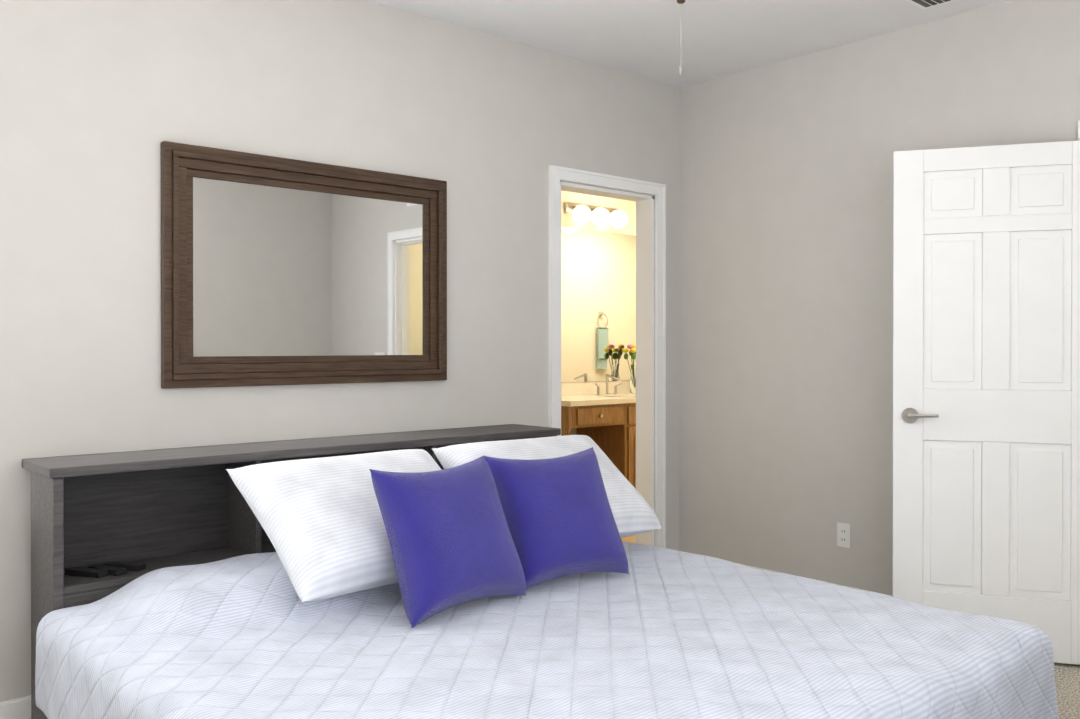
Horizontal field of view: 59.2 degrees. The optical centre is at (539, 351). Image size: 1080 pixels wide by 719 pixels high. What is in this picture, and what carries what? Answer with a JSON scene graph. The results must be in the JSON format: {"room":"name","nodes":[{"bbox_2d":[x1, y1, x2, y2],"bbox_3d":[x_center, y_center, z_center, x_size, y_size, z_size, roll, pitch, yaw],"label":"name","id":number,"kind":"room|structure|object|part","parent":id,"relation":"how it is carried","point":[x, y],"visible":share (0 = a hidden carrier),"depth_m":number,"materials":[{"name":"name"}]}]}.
{"room":"bedroom","nodes":[
{"label":"bedroom","id":0,"kind":"room"},
{"bbox_2d":[0,0,679,701],"bbox_3d":[-0.103,-0.188,5.997,8.940,2.820,2.200,0,0,-42],"label":"wall","id":1,"kind":"structure","parent":0,"point":[100,100],"depth_m":3.65,"materials":[{"name":"paint"}]},
{"bbox_2d":[0,695,30,718],"bbox_3d":[-0.917,1.181,3.793,2.584,0.108,0.014,0,0,-42],"label":"baseboard","id":2,"kind":"structure","parent":1,"relation":"attached to","point":[18,708],"depth_m":3.09,"materials":[{"name":"paint"}]},
{"bbox_2d":[160,141,446,388],"bbox_3d":[-0.880,-0.310,3.796,1.240,0.880,0.045,0,0,-42],"label":"mirror","id":3,"kind":"object","parent":1,"relation":"attached to","point":[279,271],"visible":0.98,"depth_m":3.73,"materials":[{"name":"brown wood"}]},
{"bbox_2d":[564,202,626,227],"bbox_3d":[0.476,-1.101,7.699,0.600,0.175,0.185,0,0,-42],"label":"sconce","id":4,"kind":"object","parent":1,"relation":"attached to","point":[597,215],"visible":1,"depth_m":7.63,"materials":[{"name":"white glass"}]},
{"bbox_2d":[561,227,635,382],"bbox_3d":[1.017,-0.374,8.307,2.950,1.235,0.006,0,0,-42],"label":"bathroom mirror","id":5,"kind":"object","parent":1,"relation":"attached to","point":[598,301],"depth_m":7.81,"materials":[{"name":"clear glass"}]},
{"bbox_2d":[561,382,635,393],"bbox_3d":[1.022,0.298,8.305,3.150,0.100,0.018,0,0,-42],"label":"backsplash","id":6,"kind":"structure","parent":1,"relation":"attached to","point":[587,387],"depth_m":7.75,"materials":[{"name":"beige stone"}]},
{"bbox_2d":[549,165,665,547],"bbox_3d":[0.318,0.159,4.981,0.846,2.138,0.168,0,0,-42],"label":"door frame","id":7,"kind":"structure","parent":1,"relation":"attached to","point":[645,257],"depth_m":5.17,"materials":[{"name":"paint"}]},
{"bbox_2d":[621,535,635,542],"bbox_3d":[1.106,1.265,7.166,5.590,0.101,2.080,0,0,-42],"label":"floor","id":8,"kind":"structure","parent":0,"point":[631,539],"depth_m":6.17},
{"bbox_2d":[561,402,635,488],"bbox_3d":[1.157,0.800,8.037,2.990,0.820,0.566,0,0,-42],"label":"bathroom vanity","id":9,"kind":"object","parent":8,"relation":"on","point":[602,415],"depth_m":7.26,"materials":[{"name":"brown wood"}]},
{"bbox_2d":[561,394,635,405],"bbox_3d":[1.205,0.369,8.100,3.150,0.040,0.569,0,0,-42],"label":"countertop","id":10,"kind":"structure","parent":9,"relation":"on","point":[566,399],"depth_m":7.23,"materials":[{"name":"beige stone"}]},
{"bbox_2d":[622,344,635,392],"bbox_3d":[0.792,0.145,7.945,0.162,0.408,0.178,0,0,-42],"label":"vase","id":11,"kind":"object","parent":10,"relation":"on","point":[632,354],"visible":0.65,"depth_m":7.92,"materials":[{"name":"clear glass"}]},
{"bbox_2d":[370,0,1010,86],"bbox_3d":[0.378,-1.517,2.336,4.790,0.120,4.130,0,0,-42],"label":"ceiling","id":12,"kind":"structure","parent":0,"point":[641,38],"depth_m":4.28,"materials":[{"name":"paint"}]},
{"bbox_2d":[677,0,684,74],"bbox_3d":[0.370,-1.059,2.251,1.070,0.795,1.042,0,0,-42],"label":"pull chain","id":13,"kind":"object","parent":12,"relation":"hanging from","point":[680,2],"visible":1,"depth_m":2.28,"materials":[{"name":"silver metal"}]},
{"bbox_2d":[905,0,956,9],"bbox_3d":[1.643,-1.456,3.862,0.250,0.018,0.300,0,0,-42],"label":"ceiling vent","id":14,"kind":"object","parent":12,"relation":"in","point":[924,4],"visible":0.96,"depth_m":3.97,"materials":[{"name":"white plastic"}]},
{"bbox_2d":[679,0,1079,594],"bbox_3d":[2.159,-0.116,3.855,0.120,2.700,4.010,0,0,-42],"label":"wall","id":15,"kind":"structure","parent":0,"point":[786,322],"depth_m":4.67,"materials":[{"name":"paint"}]},
{"bbox_2d":[737,563,891,595],"bbox_3d":[1.457,1.176,4.548,0.014,0.108,2.052,0,0,-42],"label":"baseboard","id":16,"kind":"structure","parent":15,"relation":"attached to","point":[737,563],"depth_m":4.78,"materials":[{"name":"paint"}]},
{"bbox_2d":[837,522,850,547],"bbox_3d":[1.454,0.880,4.552,0.009,0.114,0.070,0,0,-42],"label":"electrical outlet","id":17,"kind":"object","parent":15,"relation":"attached to","point":[843,534],"visible":1,"depth_m":4.55,"materials":[{"name":"white plastic"}]},
{"bbox_2d":[892,140,1079,664],"bbox_3d":[1.830,0.200,3.812,0.779,2.045,0.136,0,0,18],"label":"bedroom door","id":18,"kind":"structure","parent":15,"relation":"in","point":[986,364],"depth_m":3.80,"materials":[{"name":"paint"}]},
{"bbox_3d":[1.846,0.203,3.807,0.746,1.690,0.136,0,0,18],"label":"bedroom door hardware","id":19,"kind":"part","parent":18,"relation":"part of","materials":[{"name":"silver metal"}]},
{"bbox_2d":[1078,120,1079,139],"bbox_3d":[2.496,0.162,3.480,0.168,2.148,0.916,0,0,-42],"label":"door frame","id":20,"kind":"structure","parent":15,"relation":"attached to","point":[1078,120],"depth_m":3.76,"materials":[{"name":"paint"}]},
{"bbox_2d":[1054,662,1079,718],"bbox_3d":[0.378,1.293,2.352,4.790,0.100,4.130,0,0,-42],"label":"floor","id":21,"kind":"structure","parent":0,"point":[1067,680],"depth_m":3.48,"materials":[{"name":"beige carpet"}]},
{"bbox_2d":[22,424,1058,718],"bbox_3d":[-0.118,0.790,2.867,2.151,0.900,2.418,0,0,-42],"label":"bed","id":22,"kind":"object","parent":21,"relation":"on","point":[492,572],"visible":1,"depth_m":2.73,"materials":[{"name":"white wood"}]},
{"bbox_2d":[369,455,526,628],"bbox_3d":[-0.266,0.553,2.866,0.497,0.429,0.289,0,0,-42],"label":"pillow","id":23,"kind":"object","parent":22,"relation":"on","point":[453,555],"depth_m":2.78,"materials":[{"name":"fabric"}]},
{"bbox_2d":[482,446,629,594],"bbox_3d":[0.062,0.555,3.209,0.501,0.422,0.304,0,0,-42],"label":"pillow","id":24,"kind":"object","parent":22,"relation":"on","point":[562,525],"depth_m":3.13,"materials":[{"name":"fabric"}]}
]}

